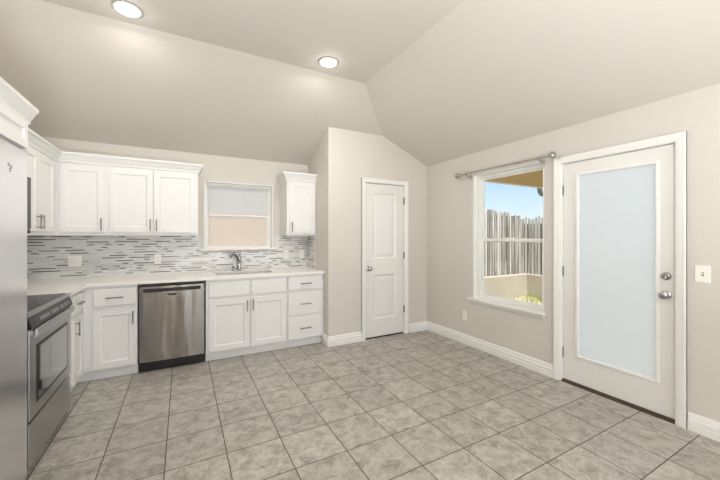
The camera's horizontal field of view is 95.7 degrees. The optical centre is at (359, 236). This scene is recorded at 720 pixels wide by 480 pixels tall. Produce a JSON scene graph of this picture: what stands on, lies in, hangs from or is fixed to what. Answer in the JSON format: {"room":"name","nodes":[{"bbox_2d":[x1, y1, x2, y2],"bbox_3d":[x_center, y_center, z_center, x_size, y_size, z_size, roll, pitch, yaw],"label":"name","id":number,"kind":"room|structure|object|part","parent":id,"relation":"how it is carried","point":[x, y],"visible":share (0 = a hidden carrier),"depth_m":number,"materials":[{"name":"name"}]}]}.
{"room":"kitchen","nodes":[
{"label":"kitchen","id":0,"kind":"room"},
{"bbox_2d":[42,137,307,274],"bbox_3d":[-1.413,0.175,4.428,4.850,2.390,0.150,0,0,-29],"label":"wall","id":1,"kind":"structure","parent":0,"point":[215,168],"depth_m":4.09,"materials":[{"name":"beige paint"}]},
{"bbox_2d":[56,162,107,234],"bbox_3d":[-2.825,-0.369,3.362,0.400,0.722,0.373,0,0,-29],"label":"upper cabinet","id":2,"kind":"object","parent":1,"relation":"attached to","point":[81,189],"visible":1,"depth_m":3.23,"materials":[{"name":"white paint"}]},
{"bbox_2d":[108,166,197,234],"bbox_3d":[-2.286,-0.369,3.655,0.828,0.722,0.373,0,0,-29],"label":"upper cabinet","id":3,"kind":"object","parent":1,"relation":"attached to","point":[140,201],"visible":1,"depth_m":3.50,"materials":[{"name":"white paint"}]},
{"bbox_2d":[28,128,202,175],"bbox_3d":[-2.049,-0.769,2.856,1.280,0.098,2.005,0,0,-29],"label":"crown molding","id":4,"kind":"structure","parent":3,"relation":"attached to","point":[35,141],"depth_m":3.30,"materials":[{"name":"white paint"}]},
{"bbox_3d":[-2.400,-0.371,3.429,0.375,0.662,0.019,0,0,-29],"label":"door","id":5,"kind":"part","parent":3,"relation":"part of","materials":[{"name":"white paint"}]},
{"bbox_3d":[-2.051,-0.371,3.619,0.406,0.662,0.019,0,0,-29],"label":"door","id":6,"kind":"part","parent":3,"relation":"part of","materials":[{"name":"white paint"}]},
{"bbox_2d":[27,235,314,279],"bbox_3d":[-1.587,0.218,3.110,2.984,0.452,2.000,0,0,-29],"label":"tile backsplash","id":7,"kind":"structure","parent":1,"relation":"attached to","point":[47,255],"depth_m":3.74,"materials":[{"name":"tile"}]},
{"bbox_2d":[68,255,81,266],"bbox_3d":[-3.020,0.265,3.448,0.112,0.117,0.016,0,0,-29],"label":"wall outlet","id":8,"kind":"object","parent":7,"relation":"attached to","point":[73,261],"visible":1,"depth_m":3.45,"materials":[{"name":"white plastic"}]},
{"bbox_2d":[154,254,160,263],"bbox_3d":[-2.365,0.270,3.809,0.072,0.117,0.008,0,0,-29],"label":"wall outlet","id":9,"kind":"object","parent":7,"relation":"attached to","point":[157,257],"visible":1,"depth_m":3.81,"materials":[{"name":"white plastic"}]},
{"bbox_2d":[283,250,288,258],"bbox_3d":[-1.031,0.255,4.535,0.072,0.117,0.008,0,0,-29],"label":"wall outlet","id":10,"kind":"object","parent":7,"relation":"attached to","point":[285,252],"visible":1,"depth_m":4.53,"materials":[{"name":"white plastic"}]},
{"bbox_2d":[299,250,303,257],"bbox_3d":[-0.831,0.255,4.644,0.072,0.117,0.008,0,0,-29],"label":"wall outlet","id":11,"kind":"object","parent":7,"relation":"attached to","point":[301,252],"visible":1,"depth_m":4.64,"materials":[{"name":"white plastic"}]},
{"bbox_2d":[199,181,277,250],"bbox_3d":[-1.592,-0.254,4.308,0.968,0.872,0.190,0,0,-29],"label":"window","id":12,"kind":"structure","parent":1,"relation":"in","point":[237,216],"depth_m":4.33,"materials":[{"name":"white paint"}]},
{"bbox_3d":[-1.630,-0.451,4.366,0.768,0.398,0.004,0,0,-29],"label":"pane","id":13,"kind":"part","parent":12,"relation":"part of","materials":[{"name":"white glass"}]},
{"bbox_3d":[-1.629,-0.450,4.365,0.784,0.416,0.018,0,0,-29],"label":"sash","id":14,"kind":"part","parent":12,"relation":"part of","materials":[{"name":"white glass"}]},
{"bbox_3d":[-1.616,-0.060,4.341,0.756,0.404,0.004,0,0,-29],"label":"pane","id":15,"kind":"part","parent":12,"relation":"part of","materials":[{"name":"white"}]},
{"bbox_3d":[-1.616,-0.063,4.341,0.784,0.438,0.024,0,0,-29],"label":"sash","id":16,"kind":"part","parent":12,"relation":"part of","materials":[{"name":"beige glass"}]},
{"bbox_2d":[276,171,316,235],"bbox_3d":[-0.864,-0.419,4.427,0.453,0.822,0.377,0,0,-29],"label":"upper cabinet","id":17,"kind":"object","parent":1,"relation":"attached to","point":[297,190],"visible":1,"depth_m":4.32,"materials":[{"name":"white paint"}]},
{"bbox_3d":[-0.864,-0.775,4.427,0.453,0.110,0.377,0,0,-29],"label":"crown molding","id":18,"kind":"part","parent":17,"relation":"part of","materials":[{"name":"white paint"}]},
{"bbox_3d":[-0.763,-0.371,4.320,0.355,0.662,0.019,0,0,-29],"label":"door","id":19,"kind":"part","parent":17,"relation":"part of","materials":[{"name":"white paint"}]},
{"bbox_2d":[308,134,324,333],"bbox_3d":[-0.550,0.016,4.442,0.110,2.708,0.650,0,0,-29],"label":"wall","id":20,"kind":"structure","parent":0,"point":[316,165],"depth_m":4.27,"materials":[{"name":"beige paint"}]},
{"bbox_2d":[0,0,719,166],"bbox_3d":[0.460,-1.382,0.985,4.850,0.857,7.990,0,0,-29],"label":"ceiling","id":21,"kind":"structure","parent":0,"point":[440,80],"depth_m":2.76,"materials":[{"name":"beige paint"}]},
{"bbox_2d":[111,0,143,18],"bbox_3d":[-1.688,-1.640,2.366,0.196,0.020,0.196,0,0,-29],"label":"recessed light","id":22,"kind":"object","parent":21,"relation":"in","point":[126,8],"visible":1,"depth_m":2.35,"materials":[{"name":"white"}]},
{"bbox_2d":[318,56,338,67],"bbox_3d":[-0.299,-1.640,3.085,0.196,0.020,0.196,0,0,-29],"label":"recessed light","id":23,"kind":"object","parent":21,"relation":"in","point":[326,61],"visible":1,"depth_m":3.06,"materials":[{"name":"white"}]},
{"bbox_2d":[24,330,719,479],"bbox_3d":[0.460,1.430,0.985,4.850,0.120,7.990,0,0,-29],"label":"floor","id":24,"kind":"structure","parent":0,"point":[425,404],"depth_m":2.35,"materials":[{"name":"grey tile"}]},
{"bbox_2d":[0,137,26,479],"bbox_3d":[-1.863,0.451,1.262,0.677,1.838,0.915,0,0,-29],"label":"refrigerator","id":25,"kind":"object","parent":24,"relation":"on","point":[13,159],"visible":1,"depth_m":1.64,"materials":[{"name":"silver metal"}]},
{"bbox_2d":[27,293,74,469],"bbox_3d":[-2.302,0.901,2.016,0.667,0.937,0.768,0,0,-29],"label":"range","id":26,"kind":"object","parent":24,"relation":"on","point":[48,315],"visible":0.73,"depth_m":2.06,"materials":[{"name":"silver metal"}]},
{"bbox_2d":[27,293,65,311],"bbox_3d":[-2.325,0.450,2.003,0.614,0.032,0.768,0,0,-29],"label":"cooktop","id":27,"kind":"object","parent":26,"relation":"in","point":[34,302],"depth_m":2.20,"materials":[{"name":"black glass"}]},
{"bbox_3d":[-2.049,1.187,2.153,0.026,0.246,0.760,0,0,-29],"label":"storage drawer","id":28,"kind":"part","parent":26,"relation":"part of","materials":[{"name":"silver metal"}]},
{"bbox_3d":[-2.049,0.789,2.154,0.028,0.518,0.760,0,0,-29],"label":"oven door","id":29,"kind":"part","parent":26,"relation":"part of","materials":[{"name":"silver metal"}]},
{"bbox_3d":[-2.045,0.445,2.156,0.024,0.023,0.768,0,0,-29],"label":"trim","id":30,"kind":"part","parent":26,"relation":"part of","materials":[{"name":"silver metal"}]},
{"bbox_3d":[-2.044,0.490,2.156,0.045,0.067,0.764,0,0,-29],"label":"control panel","id":31,"kind":"part","parent":26,"relation":"part of","materials":[{"name":"black plastic"}]},
{"bbox_3d":[-2.016,0.553,2.171,0.017,0.048,0.728,0,0,-29],"label":"handle","id":32,"kind":"part","parent":26,"relation":"part of","materials":[{"name":"silver metal"}]},
{"bbox_2d":[69,290,85,391],"bbox_3d":[-2.671,0.923,2.643,0.628,0.893,0.680,0,0,-29],"label":"base cabinet","id":33,"kind":"object","parent":24,"relation":"on","point":[76,317],"visible":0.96,"depth_m":2.80,"materials":[{"name":"white paint"}]},
{"bbox_3d":[-2.479,0.980,2.858,0.019,0.556,0.275,0,0,-29],"label":"door","id":34,"kind":"part","parent":33,"relation":"part of","materials":[{"name":"white paint"}]},
{"bbox_3d":[-2.479,0.589,2.858,0.019,0.162,0.275,0,0,-29],"label":"drawer","id":35,"kind":"part","parent":33,"relation":"part of","materials":[{"name":"white paint"}]},
{"bbox_3d":[-2.405,0.790,2.776,0.033,0.125,0.011,0,0,-29],"label":"handle","id":36,"kind":"part","parent":33,"relation":"part of","materials":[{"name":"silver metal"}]},
{"bbox_2d":[27,267,324,295],"bbox_3d":[-1.770,0.460,3.447,2.985,0.030,1.233,0,0,-29],"label":"countertop","id":37,"kind":"structure","parent":33,"relation":"on","point":[73,286],"depth_m":3.42,"materials":[{"name":"beige stone"}]},
{"bbox_2d":[229,253,241,270],"bbox_3d":[-1.580,0.322,4.131,0.056,0.246,0.192,0,0,24],"label":"faucet","id":38,"kind":"object","parent":37,"relation":"on","point":[233,254],"visible":1,"depth_m":4.17,"materials":[{"name":"silver metal"}]},
{"bbox_3d":[-1.586,0.279,4.125,0.037,0.127,0.176,0,0,23],"label":"spout","id":39,"kind":"part","parent":38,"relation":"part of","materials":[{"name":"silver metal"}]},
{"bbox_2d":[77,284,138,382],"bbox_3d":[-2.543,0.923,3.353,0.473,0.893,0.651,0,0,-29],"label":"base cabinet","id":40,"kind":"object","parent":24,"relation":"on","point":[110,313],"visible":0.99,"depth_m":3.12,"materials":[{"name":"white paint"}]},
{"bbox_3d":[-2.355,0.587,3.133,0.337,0.162,0.019,0,0,-29],"label":"drawer","id":41,"kind":"part","parent":40,"relation":"part of","materials":[{"name":"white paint"}]},
{"bbox_3d":[-2.355,0.979,3.133,0.337,0.558,0.019,0,0,-29],"label":"door","id":42,"kind":"part","parent":40,"relation":"part of","materials":[{"name":"white paint"}]},
{"bbox_2d":[138,280,204,372],"bbox_3d":[-2.065,0.927,3.608,0.597,0.885,0.611,0,0,-29],"label":"dishwasher","id":43,"kind":"object","parent":24,"relation":"on","point":[171,316],"visible":1,"depth_m":3.35,"materials":[{"name":"silver metal"}]},
{"bbox_3d":[-1.959,1.314,3.413,0.593,0.112,0.015,0,0,-29],"label":"kick plate","id":44,"kind":"part","parent":43,"relation":"part of","materials":[{"name":"black plastic"}]},
{"bbox_3d":[-1.929,0.598,3.342,0.147,0.052,0.012,0,0,-29],"label":"handle","id":45,"kind":"part","parent":43,"relation":"part of","materials":[{"name":"silver metal"}]},
{"bbox_3d":[-1.925,0.545,3.350,0.515,0.038,0.008,0,0,-29],"label":"control panel","id":46,"kind":"part","parent":43,"relation":"part of","materials":[{"name":"silver metal"}]},
{"bbox_2d":[205,276,286,360],"bbox_3d":[-1.405,0.923,3.972,0.892,0.893,0.651,0,0,-29],"label":"base cabinet","id":47,"kind":"object","parent":24,"relation":"on","point":[243,316],"visible":0.95,"depth_m":3.70,"materials":[{"name":"white paint"}]},
{"bbox_3d":[-1.451,0.981,3.625,0.420,0.558,0.019,0,0,-29],"label":"door","id":48,"kind":"part","parent":47,"relation":"part of","materials":[{"name":"white paint"}]},
{"bbox_3d":[-1.072,0.981,3.831,0.410,0.558,0.019,0,0,-29],"label":"door","id":49,"kind":"part","parent":47,"relation":"part of","materials":[{"name":"white paint"}]},
{"bbox_2d":[286,274,322,347],"bbox_3d":[-0.805,0.923,4.298,0.471,0.893,0.651,0,0,-29],"label":"base cabinet","id":50,"kind":"object","parent":24,"relation":"on","point":[304,292],"visible":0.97,"depth_m":4.04,"materials":[{"name":"white paint"}]},
{"bbox_3d":[-0.679,1.132,4.045,0.438,0.260,0.019,0,0,-29],"label":"drawer","id":51,"kind":"part","parent":50,"relation":"part of","materials":[{"name":"white paint"}]},
{"bbox_3d":[-0.679,0.833,4.045,0.438,0.262,0.019,0,0,-29],"label":"drawer","id":52,"kind":"part","parent":50,"relation":"part of","materials":[{"name":"white paint"}]},
{"bbox_3d":[-0.679,0.583,4.045,0.438,0.162,0.019,0,0,-29],"label":"drawer","id":53,"kind":"part","parent":50,"relation":"part of","materials":[{"name":"white paint"}]},
{"bbox_2d":[325,127,426,336],"bbox_3d":[0.271,-0.009,4.456,1.565,2.757,0.110,0,0,-29],"label":"wall","id":54,"kind":"structure","parent":0,"point":[350,156],"depth_m":4.21,"materials":[{"name":"beige paint"}]},
{"bbox_2d":[321,331,361,346],"bbox_3d":[-0.239,1.307,4.223,0.483,0.126,0.223,0,0,-29],"label":"baseboard","id":55,"kind":"structure","parent":54,"relation":"attached to","point":[342,339],"depth_m":4.12,"materials":[{"name":"white paint"}]},
{"bbox_2d":[362,177,407,340],"bbox_3d":[0.334,0.302,4.461,0.746,2.136,0.162,0,0,-29],"label":"door","id":56,"kind":"structure","parent":54,"relation":"in","point":[384,202],"depth_m":4.45,"materials":[{"name":"white paint"}]},
{"bbox_2d":[409,321,426,332],"bbox_3d":[0.842,1.307,4.694,0.335,0.126,0.018,0,0,-29],"label":"baseboard","id":57,"kind":"structure","parent":54,"relation":"attached to","point":[418,326],"depth_m":4.68,"materials":[{"name":"white paint"}]},
{"bbox_2d":[427,83,719,428],"bbox_3d":[2.489,0.175,2.174,0.150,2.390,7.840,0,0,-29],"label":"wall","id":58,"kind":"structure","parent":0,"point":[697,112],"depth_m":3.03,"materials":[{"name":"beige paint"}]},
{"bbox_2d":[463,310,466,320],"bbox_3d":[1.331,1.008,4.137,0.008,0.117,0.072,0,0,-29],"label":"wall outlet","id":59,"kind":"object","parent":58,"relation":"attached to","point":[464,312],"visible":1,"depth_m":4.13,"materials":[{"name":"white plastic"}]},
{"bbox_2d":[427,321,552,377],"bbox_3d":[1.423,1.307,3.957,0.018,0.126,1.868,0,0,-29],"label":"baseboard","id":60,"kind":"structure","parent":58,"relation":"attached to","point":[534,364],"depth_m":3.70,"materials":[{"name":"white paint"}]},
{"bbox_2d":[455,151,555,179],"bbox_3d":[1.551,-0.750,3.627,0.109,0.101,1.266,0,0,-29],"label":"curtain rod","id":61,"kind":"object","parent":58,"relation":"attached to","point":[552,155],"visible":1,"depth_m":3.38,"materials":[{"name":"silver metal"}]},
{"bbox_3d":[1.528,-0.767,3.626,0.016,0.020,1.070,0,0,-29],"label":"rod","id":62,"kind":"part","parent":61,"relation":"part of","materials":[{"name":"silver metal"}]},
{"bbox_3d":[1.673,-0.766,3.358,0.020,0.022,0.500,0,0,-29],"label":"rod","id":63,"kind":"part","parent":61,"relation":"part of","materials":[{"name":"silver metal"}]},
{"bbox_2d":[466,162,545,319],"bbox_3d":[1.645,0.041,3.677,0.195,1.578,0.987,0,0,-29],"label":"window","id":64,"kind":"structure","parent":58,"relation":"in","point":[526,308],"depth_m":3.88,"materials":[{"name":"white paint"}]},
{"bbox_3d":[1.698,0.383,3.672,0.024,0.713,0.816,0,0,-29],"label":"sash","id":65,"kind":"part","parent":64,"relation":"part of","materials":[{"name":"clear glass"}]},
{"bbox_3d":[1.722,-0.320,3.685,0.020,0.776,0.816,0,0,-29],"label":"sash","id":66,"kind":"part","parent":64,"relation":"part of","materials":[{"name":"clear glass"}]},
{"bbox_2d":[553,131,686,428],"bbox_3d":[2.150,0.312,2.755,0.190,2.116,0.940,0,0,-29],"label":"door","id":67,"kind":"structure","parent":58,"relation":"in","point":[620,211],"depth_m":2.67,"materials":[{"name":"white paint"}]},
{"bbox_3d":[2.139,0.270,2.737,0.042,1.702,0.607,0,0,-29],"label":"lite frame","id":68,"kind":"part","parent":67,"relation":"part of","materials":[{"name":"white glass"}]},
{"bbox_3d":[2.148,0.270,2.743,0.012,1.670,0.575,0,0,-29],"label":"frosted pane","id":69,"kind":"part","parent":67,"relation":"part of","materials":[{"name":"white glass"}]},
{"bbox_3d":[2.263,0.440,2.420,0.068,0.062,0.062,0,0,-29],"label":"knob","id":70,"kind":"part","parent":67,"relation":"part of","materials":[{"name":"silver metal"}]},
{"bbox_2d":[695,265,710,282],"bbox_3d":[2.357,0.262,2.241,0.016,0.117,0.078,0,0,-29],"label":"light switch","id":71,"kind":"object","parent":58,"relation":"attached to","point":[702,273],"visible":1,"depth_m":2.24,"materials":[{"name":"white plastic"}]},
{"bbox_2d":[687,412,719,441],"bbox_3d":[3.305,1.307,0.498,0.018,0.126,4.115,0,0,-29],"label":"baseboard","id":72,"kind":"structure","parent":58,"relation":"attached to","point":[709,428],"depth_m":2.23,"materials":[{"name":"white paint"}]},
{"label":"outside","id":73,"kind":"structure","parent":0,"visible":0},
{"bbox_2d":[511,293,541,303],"bbox_3d":[5.439,1.840,10.928,48.000,0.260,46.000,0,0,-29],"label":"ground","id":74,"kind":"structure","parent":73,"point":[522,297],"depth_m":8.92,"materials":[{"name":"plant"}]},
{"bbox_2d":[484,273,541,297],"bbox_3d":[-0.155,1.425,4.868,13.380,0.670,9.900,0,0,-29],"label":"wall","id":75,"kind":"structure","parent":74,"relation":"on","point":[522,284],"depth_m":9.01,"materials":[{"name":"concrete"}]},
{"bbox_2d":[484,209,542,276],"bbox_3d":[0.589,0.195,3.730,13.400,1.909,6.502,0,0,-29],"label":"wooden fence","id":76,"kind":"object","parent":75,"relation":"on","point":[500,258],"visible":0.12,"depth_m":9.29,"materials":[{"name":"grey wood"}]},
{"bbox_2d":[485,170,542,196],"bbox_3d":[3.074,0.230,5.557,4.093,2.960,2.425,0,0,-29],"label":"patio cover","id":77,"kind":"object","parent":74,"relation":"on","point":[531,179],"visible":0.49,"depth_m":6.50,"materials":[{"name":"beige paint"}]},
{"bbox_3d":[-1.604,-0.155,-0.138,0.150,3.050,7.690,0,0,-29],"label":"wall","id":78,"kind":"structure","parent":0,"visible":0},
{"bbox_2d":[0,77,38,151],"bbox_3d":[-1.890,-0.595,1.253,0.674,0.250,1.021,0,0,-29],"label":"upper cabinet","id":79,"kind":"object","parent":78,"relation":"attached to","point":[16,112],"visible":1,"depth_m":1.63,"materials":[{"name":"white paint"}]},
{"bbox_3d":[-1.714,-0.545,1.581,0.019,0.143,0.424,0,0,-29],"label":"door","id":80,"kind":"part","parent":79,"relation":"part of","materials":[{"name":"white paint"}]},
{"bbox_3d":[-1.890,-0.671,1.253,0.674,0.098,1.021,0,0,-29],"label":"crown molding","id":81,"kind":"part","parent":79,"relation":"part of","materials":[{"name":"white paint"}]},
{"bbox_2d":[27,177,30,232],"bbox_3d":[-2.390,-0.222,1.955,0.463,0.404,0.745,0,0,-29],"label":"microwave","id":82,"kind":"object","parent":78,"relation":"attached to","point":[28,178],"visible":0.2,"depth_m":2.34,"materials":[{"name":"silver metal"}]},
{"bbox_2d":[27,145,55,234],"bbox_3d":[-2.912,-0.369,2.818,0.378,0.722,1.245,0,0,-29],"label":"upper cabinet","id":83,"kind":"object","parent":78,"relation":"attached to","point":[41,169],"visible":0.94,"depth_m":2.79,"materials":[{"name":"white paint"}]},
{"bbox_3d":[-2.589,-0.371,2.532,0.019,0.662,0.383,0,0,-29],"label":"door","id":84,"kind":"part","parent":83,"relation":"part of","materials":[{"name":"white paint"}]},
{"bbox_3d":[-2.644,-0.118,2.686,0.033,0.125,0.011,0,0,-29],"label":"handle","id":85,"kind":"part","parent":83,"relation":"part of","materials":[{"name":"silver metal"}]},
{"bbox_3d":[-2.776,-0.371,2.875,0.019,0.662,0.386,0,0,-29],"label":"door","id":86,"kind":"part","parent":83,"relation":"part of","materials":[{"name":"white paint"}]}
]}

